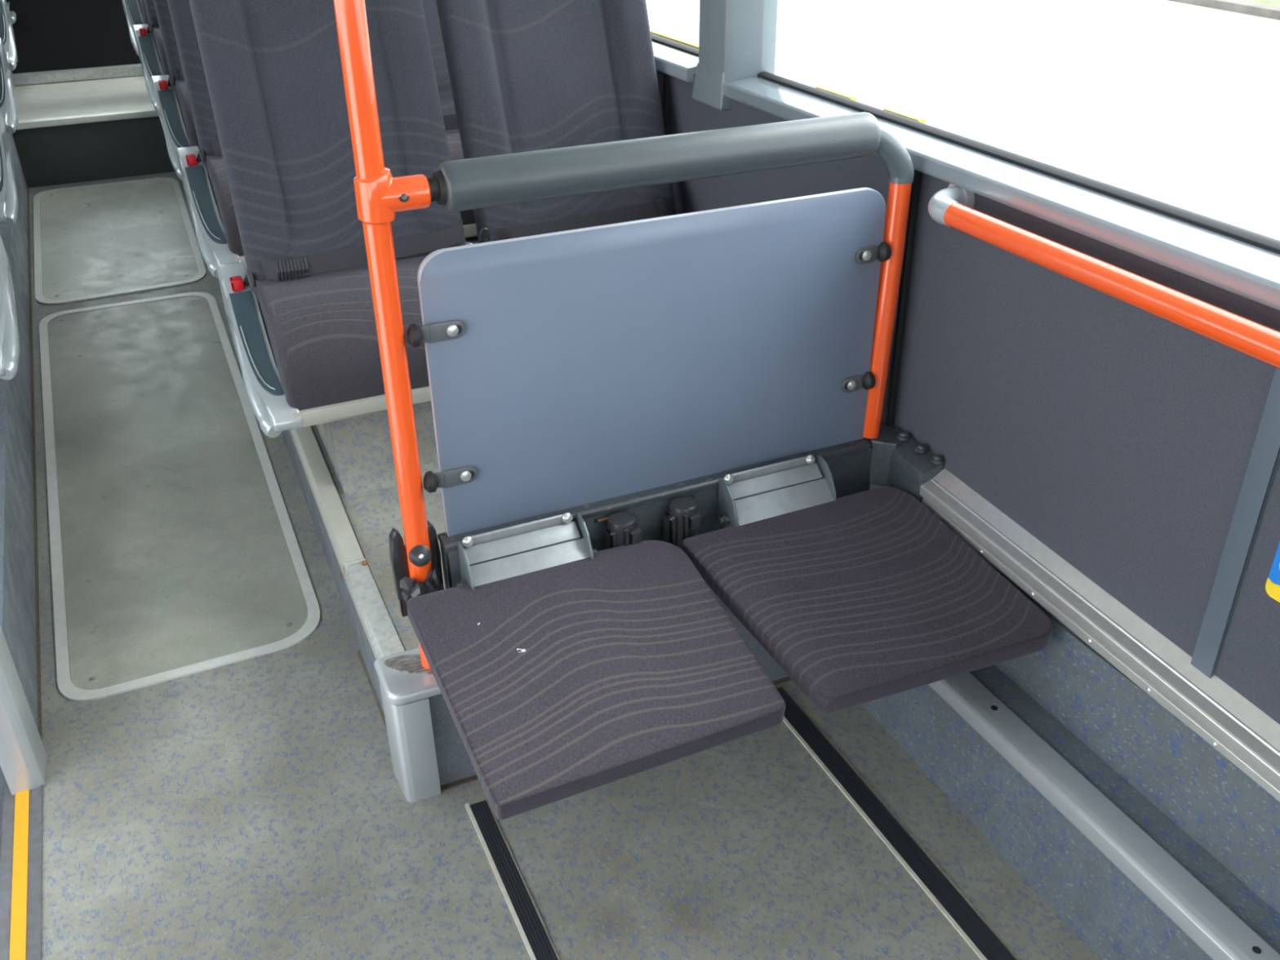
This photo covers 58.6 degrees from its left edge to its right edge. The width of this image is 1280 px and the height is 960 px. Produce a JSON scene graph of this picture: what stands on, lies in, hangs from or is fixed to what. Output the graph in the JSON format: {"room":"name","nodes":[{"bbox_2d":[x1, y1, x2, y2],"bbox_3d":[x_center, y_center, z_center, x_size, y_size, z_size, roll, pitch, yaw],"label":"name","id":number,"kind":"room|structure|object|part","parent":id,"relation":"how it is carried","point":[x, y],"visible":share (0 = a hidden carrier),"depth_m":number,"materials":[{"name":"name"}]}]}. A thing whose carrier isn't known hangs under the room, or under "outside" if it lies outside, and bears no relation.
{"room":"vehicle interior","nodes":[
{"label":"vehicle interior","id":0,"kind":"room"},
{"bbox_2d":[0,70,38,850],"bbox_3d":[-2.708,-0.536,4.028,1.045,1.076,4.998,-13,32,-21],"label":"floor","id":1,"kind":"structure","parent":0,"point":[17,562],"depth_m":2.81,"materials":[{"name":"plastic"}]},
{"bbox_2d":[0,0,17,70],"bbox_3d":[-3.045,-2.245,4.726,0.620,1.006,0.625,-13,32,-21],"label":"passenger seat","id":2,"kind":"object","parent":1,"relation":"on","point":[6,33],"visible":0.86,"depth_m":4.87,"materials":[{"name":"plastic"}]},
{"bbox_2d":[0,38,17,133],"bbox_3d":[-2.666,-1.766,4.036,0.620,1.006,0.625,-13,32,-21],"label":"passenger seat","id":3,"kind":"object","parent":1,"relation":"on","point":[8,109],"visible":0.95,"depth_m":4.18,"materials":[{"name":"plastic"}]},
{"bbox_2d":[0,111,18,226],"bbox_3d":[-2.277,-1.272,3.325,0.620,1.006,0.625,-13,32,-21],"label":"passenger seat","id":4,"kind":"object","parent":1,"relation":"on","point":[9,205],"visible":1,"depth_m":3.47,"materials":[{"name":"plastic"}]},
{"bbox_2d":[0,234,20,379],"bbox_3d":[-1.860,-0.745,2.565,0.620,1.006,0.625,-13,32,-21],"label":"passenger seat","id":5,"kind":"object","parent":1,"relation":"on","point":[10,352],"visible":1,"depth_m":2.73,"materials":[{"name":"plastic"}]},
{"bbox_2d":[26,186,42,742],"bbox_3d":[-1.952,-0.366,3.664,0.006,0.286,3.550,-13,32,-21],"label":"trim","id":6,"kind":"structure","parent":1,"relation":"attached to","point":[37,595],"depth_m":3.01,"materials":[{"name":"grey metal"}]},
{"bbox_2d":[5,0,141,73],"bbox_3d":[-2.879,-2.175,5.910,0.785,1.020,0.400,-13,32,-21],"label":"wall","id":7,"kind":"structure","parent":0,"point":[50,35],"depth_m":5.67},
{"bbox_2d":[6,1,16,23],"bbox_3d":[-3.412,-2.710,5.396,0.620,1.006,0.625,-13,32,-21],"label":"passenger seat","id":8,"kind":"object","parent":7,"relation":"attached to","point":[13,15],"visible":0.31,"depth_m":5.50,"materials":[{"name":"plastic"}]},
{"bbox_2d":[12,63,143,86],"bbox_3d":[-2.782,-2.041,5.740,0.725,0.050,0.070,-13,32,-21],"label":"trim","id":9,"kind":"structure","parent":7,"relation":"attached to","point":[126,70],"depth_m":5.70,"materials":[{"name":"grey metal"}]},
{"bbox_2d":[12,75,175,187],"bbox_3d":[-2.588,-1.615,5.495,0.725,0.452,1.000,-13,32,-21],"label":"step","id":10,"kind":"structure","parent":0,"point":[85,152],"depth_m":5.09,"materials":[{"name":"plastic"}]},
{"bbox_2d":[16,107,159,129],"bbox_3d":[-2.392,-1.587,5.002,0.725,0.028,0.059,-13,32,-21],"label":"trim","id":11,"kind":"structure","parent":10,"relation":"attached to","point":[148,113],"depth_m":4.97,"materials":[{"name":"metal"}]},
{"bbox_2d":[315,236,479,496],"bbox_3d":[-0.900,-0.956,4.026,1.000,0.528,3.310,-13,32,-21],"label":"floor","id":12,"kind":"structure","parent":0,"point":[359,450],"depth_m":2.67,"materials":[{"name":"plastic"}]},
{"bbox_2d":[133,0,169,111],"bbox_3d":[-1.749,-2.068,4.560,0.620,1.006,0.625,-13,32,-21],"label":"passenger seat","id":13,"kind":"object","parent":12,"relation":"on","point":[148,39],"visible":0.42,"depth_m":4.53,"materials":[{"name":"plastic"}]},
{"bbox_3d":[-1.786,-2.204,4.616,0.515,0.825,0.383,-13,32,-21],"label":"backrest","id":14,"kind":"part","parent":13,"relation":"part of","materials":[{"name":"grey fabric"}]},
{"bbox_2d":[152,26,169,75],"bbox_3d":[-1.671,-1.713,4.617,0.505,0.235,0.320,-13,32,-21],"label":"cushion","id":15,"kind":"object","parent":13,"relation":"on","point":[158,51],"depth_m":4.49,"materials":[{"name":"grey fabric"}]},
{"bbox_2d":[151,0,199,180],"bbox_3d":[-1.403,-1.635,3.925,0.620,1.006,0.625,-13,32,-21],"label":"passenger seat","id":16,"kind":"object","parent":12,"relation":"on","point":[171,94],"visible":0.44,"depth_m":3.89,"materials":[{"name":"plastic"}]},
{"bbox_3d":[-1.440,-1.770,3.982,0.515,0.825,0.383,-13,32,-21],"label":"backrest","id":17,"kind":"part","parent":16,"relation":"part of","materials":[{"name":"grey fabric"}]},
{"bbox_2d":[174,80,199,150],"bbox_3d":[-1.325,-1.280,3.983,0.505,0.235,0.320,-13,32,-21],"label":"cushion","id":18,"kind":"object","parent":16,"relation":"on","point":[182,105],"depth_m":3.84,"materials":[{"name":"grey fabric"}]},
{"bbox_2d":[167,0,247,277],"bbox_3d":[-1.053,-1.195,3.284,0.620,1.006,0.625,-13,32,-21],"label":"passenger seat","id":19,"kind":"object","parent":12,"relation":"on","point":[203,172],"visible":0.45,"depth_m":3.23,"materials":[{"name":"plastic"}]},
{"bbox_3d":[-1.090,-1.330,3.341,0.515,0.825,0.383,-13,32,-21],"label":"backrest","id":20,"kind":"part","parent":19,"relation":"part of","materials":[{"name":"grey fabric"}]},
{"bbox_2d":[204,155,244,256],"bbox_3d":[-0.975,-0.840,3.342,0.505,0.235,0.320,-13,32,-21],"label":"cushion","id":21,"kind":"object","parent":19,"relation":"on","point":[216,184],"depth_m":3.18,"materials":[{"name":"grey fabric"}]},
{"bbox_3d":[-0.917,-0.668,3.303,0.503,0.038,0.062,-13,32,-21],"label":"rail","id":22,"kind":"part","parent":19,"relation":"part of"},
{"bbox_2d":[188,0,472,437],"bbox_3d":[-0.686,-0.722,2.620,0.620,1.006,0.625,-13,32,-21],"label":"passenger seat","id":23,"kind":"object","parent":12,"relation":"on","point":[301,320],"visible":0.81,"depth_m":2.60,"materials":[{"name":"fabric"}]},
{"bbox_3d":[-0.724,-0.857,2.677,0.515,0.825,0.383,-13,32,-21],"label":"backrest","id":24,"kind":"part","parent":23,"relation":"part of","materials":[{"name":"grey fabric"}]},
{"bbox_2d":[254,255,429,410],"bbox_3d":[-0.609,-0.367,2.677,0.505,0.235,0.320,-13,32,-21],"label":"cushion","id":25,"kind":"object","parent":23,"relation":"on","point":[317,326],"depth_m":2.54,"materials":[{"name":"grey fabric"}]},
{"bbox_3d":[-0.550,-0.195,2.639,0.503,0.038,0.062,-13,32,-21],"label":"rail","id":26,"kind":"part","parent":23,"relation":"part of","materials":[{"name":"grey metal"}]},
{"bbox_2d":[422,0,477,238],"bbox_3d":[-0.541,-1.319,3.482,0.563,0.998,0.620,-13,32,-21],"label":"passenger seat","id":27,"kind":"object","parent":12,"relation":"on","point":[430,9],"visible":0.02,"depth_m":3.49,"materials":[{"name":"fabric"}]},
{"bbox_3d":[-0.574,-1.451,3.540,0.525,0.825,0.383,-13,32,-21],"label":"backrest","id":28,"kind":"part","parent":27,"relation":"part of","materials":[{"name":"grey fabric"}]},
{"bbox_2d":[445,128,475,225],"bbox_3d":[-0.458,-0.960,3.541,0.515,0.235,0.320,-13,32,-21],"label":"cushion","id":29,"kind":"object","parent":27,"relation":"on","point":[453,137],"depth_m":3.42,"materials":[{"name":"grey fabric"}]},
{"bbox_3d":[-0.400,-0.789,3.503,0.513,0.038,0.062,-13,32,-21],"label":"rail","id":30,"kind":"part","parent":27,"relation":"part of","materials":[{"name":"grey metal"}]},
{"bbox_2d":[435,0,676,243],"bbox_3d":[-0.174,-0.846,2.818,0.563,0.998,0.620,-13,32,-21],"label":"passenger seat","id":31,"kind":"object","parent":12,"relation":"on","point":[525,75],"visible":0.41,"depth_m":2.84,"materials":[{"name":"fabric"}]},
{"bbox_2d":[281,425,788,786],"bbox_3d":[-1.041,-0.948,4.412,1.110,0.774,5.390,-13,32,-21],"label":"platform","id":32,"kind":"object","parent":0,"point":[454,762],"depth_m":2.43,"materials":[{"name":"plastic"}]},
{"bbox_2d":[121,0,148,55],"bbox_3d":[-2.099,-2.519,5.195,0.620,1.006,0.625,-13,32,-21],"label":"passenger seat","id":33,"kind":"object","parent":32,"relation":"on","point":[135,13],"visible":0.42,"depth_m":5.14,"materials":[{"name":"plastic"}]},
{"bbox_2d":[138,0,148,24],"bbox_3d":[-2.021,-2.164,5.252,0.505,0.235,0.320,-13,32,-21],"label":"cushion","id":34,"kind":"object","parent":33,"relation":"on","point":[143,17],"depth_m":5.10,"materials":[{"name":"grey fabric"}]},
{"bbox_2d":[246,269,367,582],"bbox_3d":[-1.338,-0.719,3.772,0.056,0.339,3.566,-13,32,-21],"label":"trim","id":35,"kind":"structure","parent":32,"relation":"attached to","point":[344,543],"depth_m":2.62,"materials":[{"name":"grey metal"}]},
{"bbox_2d":[343,563,405,659],"bbox_3d":[-0.538,0.277,2.309,0.051,0.051,0.336,-13,32,-21],"label":"trim","id":36,"kind":"structure","parent":32,"relation":"attached to","point":[382,635],"depth_m":2.28,"materials":[{"name":"grey metal"}]},
{"bbox_2d":[311,424,711,651],"bbox_3d":[-0.772,-0.758,3.801,1.010,0.288,3.950,-13,32,-21],"label":"floor","id":37,"kind":"structure","parent":32,"relation":"on","point":[372,515],"depth_m":2.56,"materials":[{"name":"plastic"}]},
{"bbox_2d":[356,649,791,791],"bbox_3d":[-0.115,0.402,2.560,0.934,0.006,0.502,-13,32,-21],"label":"trim","id":38,"kind":"structure","parent":32,"relation":"attached to","point":[475,777],"depth_m":2.43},
{"bbox_2d":[29,171,1100,959],"bbox_3d":[-0.376,1.101,1.183,2.680,0.404,10.200,-13,32,-21],"label":"floor","id":39,"kind":"structure","parent":0,"point":[255,808],"depth_m":2.10,"materials":[{"name":"plastic"}]},
{"bbox_2d":[0,784,42,959],"bbox_3d":[-0.873,0.989,1.599,0.070,0.056,1.670,-13,32,-21],"label":"trim","id":40,"kind":"structure","parent":39,"relation":"attached to","point":[21,836],"depth_m":2.04,"materials":[{"name":"yellow plastic"}]},
{"bbox_2d":[0,625,46,795],"bbox_3d":[-1.215,0.322,2.116,0.061,0.610,0.100,-13,32,-21],"label":"post","id":41,"kind":"object","parent":39,"relation":"on","point":[23,755],"visible":1,"depth_m":2.18,"materials":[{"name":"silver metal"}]},
{"bbox_2d":[33,177,205,304],"bbox_3d":[-2.115,-0.993,4.595,0.595,0.105,1.237,-13,32,-21],"label":"floor hatch","id":42,"kind":"object","parent":39,"relation":"on","point":[115,238],"visible":1,"depth_m":4.53,"materials":[{"name":"metal"}]},
{"bbox_2d":[39,292,319,701],"bbox_3d":[-1.403,-0.104,3.300,0.583,0.170,2.053,-13,32,-21],"label":"floor hatch","id":43,"kind":"object","parent":39,"relation":"on","point":[175,557],"visible":1,"depth_m":3.04,"materials":[{"name":"metal"}]},
{"bbox_2d":[373,647,441,802],"bbox_3d":[-0.410,0.464,2.190,0.144,0.272,0.130,-13,32,-21],"label":"post","id":44,"kind":"object","parent":39,"relation":"on","point":[406,686],"visible":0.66,"depth_m":2.12,"materials":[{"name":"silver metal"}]},
{"bbox_2d":[333,0,444,669],"bbox_3d":[-0.375,-0.432,1.685,0.127,1.792,0.089,-13,32,-21],"label":"pole","id":45,"kind":"object","parent":44,"relation":"on","point":[416,565],"visible":0.96,"depth_m":1.75,"materials":[{"name":"orange metal"}]},
{"bbox_3d":[-0.400,0.160,2.047,0.086,0.181,0.024,-13,32,-21],"label":"mounting plate","id":46,"kind":"part","parent":45,"relation":"part of","materials":[{"name":"black plastic"}]},
{"bbox_3d":[-0.382,0.132,1.985,0.038,0.038,0.023,-13,32,-21],"label":"clamp knob","id":47,"kind":"part","parent":45,"relation":"part of","materials":[{"name":"black plastic"}]},
{"bbox_2d":[406,187,891,536],"bbox_3d":[0.047,-0.210,2.039,0.919,0.522,0.038,-13,32,-21],"label":"board","id":48,"kind":"object","parent":45,"relation":"attached to","point":[567,369],"visible":1,"depth_m":2.02,"materials":[{"name":"grey plastic"}]},
{"bbox_3d":[-0.407,0.346,2.132,0.142,0.009,0.053,0,30,2],"label":"pole foot plate","id":49,"kind":"part","parent":44,"relation":"part of","materials":[{"name":"metal"}]},
{"bbox_2d":[465,798,560,959],"bbox_3d":[0.321,1.310,0.964,0.045,0.006,3.092,-13,32,-21],"label":"floor track","id":50,"kind":"object","parent":39,"relation":"on","point":[533,931],"visible":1,"depth_m":2.02,"materials":[{"name":"black rubber"}]},
{"bbox_2d":[776,685,1019,959],"bbox_3d":[0.929,1.155,1.221,0.056,0.006,3.140,-13,32,-21],"label":"floor track","id":51,"kind":"object","parent":39,"relation":"on","point":[936,884],"visible":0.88,"depth_m":2.09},
{"bbox_2d":[660,72,1279,724],"bbox_3d":[0.744,-0.042,1.968,0.080,0.825,11.550,-13,32,-21],"label":"wall","id":52,"kind":"structure","parent":0,"point":[1119,435],"depth_m":1.87,"materials":[{"name":"grey plastic"}]},
{"bbox_2d":[656,70,669,135],"bbox_3d":[0.062,-0.783,3.155,0.016,0.670,0.060,-13,32,-21],"label":"trim","id":53,"kind":"structure","parent":52,"relation":"attached to","point":[663,79],"depth_m":3.00,"materials":[{"name":"plastic"}]},
{"bbox_2d":[650,33,698,82],"bbox_3d":[-0.230,-1.858,3.373,0.105,0.994,1.890,-13,32,-21],"label":"window sill","id":54,"kind":"structure","parent":52,"relation":"in","point":[672,58],"depth_m":2.95,"materials":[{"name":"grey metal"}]},
{"bbox_2d":[692,0,777,110],"bbox_3d":[0.213,-1.384,2.524,0.128,1.064,0.207,-13,32,-21],"label":"trim","id":55,"kind":"structure","parent":52,"relation":"attached to","point":[737,38],"depth_m":2.65,"materials":[{"name":"grey plastic"}]},
{"bbox_2d":[650,31,924,123],"bbox_3d":[0.293,-0.962,2.745,0.015,0.062,1.260,-13,32,-21],"label":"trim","id":56,"kind":"structure","parent":52,"relation":"attached to","point":[655,33],"depth_m":2.48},
{"bbox_2d":[426,71,1279,438],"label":"handrail","id":57,"kind":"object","parent":52,"relation":"in","point":[1245,263],"depth_m":1.82,"materials":[{"name":"metal"}]},
{"bbox_3d":[0.089,-0.287,2.026,0.897,0.646,0.076,-13,32,-21],"label":"padded rail","id":58,"kind":"part","parent":57,"relation":"part of","materials":[{"name":"grey plastic"}]},
{"bbox_3d":[0.472,-0.319,2.205,0.055,0.517,0.041,-13,32,-21],"label":"post","id":59,"kind":"part","parent":57,"relation":"part of","materials":[{"name":"orange metal"}]},
{"bbox_3d":[0.890,-0.095,1.307,0.104,0.066,1.829,-13,32,-21],"label":"handrail","id":60,"kind":"part","parent":57,"relation":"part of","materials":[{"name":"orange metal"}]},
{"bbox_2d":[880,169,922,426],"bbox_3d":[0.510,-0.333,2.255,0.023,0.570,0.030,-13,32,-21],"label":"trim","id":61,"kind":"structure","parent":52,"relation":"attached to","point":[886,414],"depth_m":2.25,"materials":[{"name":"black rubber"}]},
{"bbox_2d":[920,468,1279,801],"bbox_3d":[1.222,0.775,1.036,0.056,0.204,3.145,-13,32,-21],"label":"wall rail","id":62,"kind":"object","parent":52,"relation":"attached to","point":[1249,738],"visible":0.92,"depth_m":1.86,"materials":[{"name":"metal"}]},
{"bbox_2d":[437,438,872,589],"bbox_3d":[0.058,0.067,2.203,0.896,0.138,0.054,-13,32,-21],"label":"mounting frame","id":63,"kind":"object","parent":62,"relation":"attached to","point":[849,463],"visible":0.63,"depth_m":2.16,"materials":[{"name":"paint"}]},
{"bbox_2d":[406,512,785,819],"bbox_3d":[-0.086,0.258,1.877,0.503,0.170,0.515,-13,32,-21],"label":"seat","id":64,"kind":"object","parent":63,"relation":"attached to","point":[631,664],"visible":1,"depth_m":1.83,"materials":[{"name":"grey fabric"}]},
{"bbox_2d":[516,648,525,652],"bbox_3d":[-0.193,0.276,1.850,0.012,0.002,0.012,-13,32,-21],"label":"crumb","id":65,"kind":"object","parent":64,"relation":"on","point":[518,650],"visible":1,"depth_m":1.85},
{"bbox_2d":[604,511,641,549],"bbox_3d":[-0.032,0.125,2.114,0.061,0.129,0.063,-13,32,-21],"label":"seat belt buckle","id":66,"kind":"object","parent":63,"relation":"attached to","point":[620,529],"visible":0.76,"depth_m":2.08,"materials":[{"name":"black plastic"}]},
{"bbox_2d":[662,497,700,549],"bbox_3d":[0.079,0.099,2.157,0.064,0.129,0.063,-13,32,-21],"label":"seat belt buckle","id":67,"kind":"object","parent":63,"relation":"attached to","point":[682,522],"visible":0.7,"depth_m":2.12,"materials":[{"name":"black plastic"}]},
{"bbox_2d":[681,454,1052,713],"bbox_3d":[0.385,0.155,2.051,0.500,0.173,0.532,-13,32,-21],"label":"seat","id":68,"kind":"object","parent":63,"relation":"attached to","point":[867,596],"visible":0.98,"depth_m":2.01,"materials":[{"name":"grey fabric"}]},
{"bbox_2d":[866,422,943,501],"bbox_3d":[0.522,-0.035,2.314,0.082,0.114,0.194,-13,32,-21],"label":"bracket","id":69,"kind":"object","parent":62,"relation":"attached to","point":[900,460],"visible":0.88,"depth_m":2.30,"materials":[{"name":"metal"}]},
{"bbox_2d":[1190,367,1279,678],"bbox_3d":[0.857,0.036,1.601,0.008,0.590,0.038,-13,32,-21],"label":"trim","id":70,"kind":"structure","parent":52,"relation":"attached to","point":[1266,446],"depth_m":1.62,"materials":[{"name":"grey plastic"}]},
{"bbox_2d":[1265,542,1279,602],"bbox_3d":[0.902,0.129,1.545,0.003,0.120,0.100,-13,32,-21],"label":"sticker","id":71,"kind":"object","parent":52,"relation":"attached to","point":[1272,586],"visible":1,"depth_m":1.59,"materials":[{"name":"plastic"}]},
{"bbox_2d":[861,501,1279,959],"bbox_3d":[1.776,1.641,0.057,0.220,0.535,6.160,-13,32,-21],"label":"wall","id":72,"kind":"structure","parent":0,"point":[1206,813],"depth_m":1.88,"materials":[{"name":"plastic"}]},
{"bbox_2d":[928,671,1279,959],"bbox_3d":[1.106,0.946,1.132,0.064,0.040,3.240,-13,32,-21],"label":"trim","id":73,"kind":"structure","parent":72,"relation":"attached to","point":[1210,923],"depth_m":1.81,"materials":[{"name":"silver metal"}]},
{"label":"outside","id":74,"kind":"structure","parent":0,"visible":0},
{"bbox_2d":[645,0,1279,239],"bbox_3d":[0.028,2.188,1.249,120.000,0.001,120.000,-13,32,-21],"label":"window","id":75,"kind":"structure","parent":74,"point":[1175,104],"depth_m":13.07,"materials":[{"name":"glass"}]},
{"bbox_2d":[1167,0,1279,20],"bbox_3d":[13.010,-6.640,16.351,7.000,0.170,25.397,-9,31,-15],"label":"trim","id":76,"kind":"structure","parent":75,"relation":"on","point":[1270,9],"depth_m":17.30,"materials":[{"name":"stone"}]}
]}

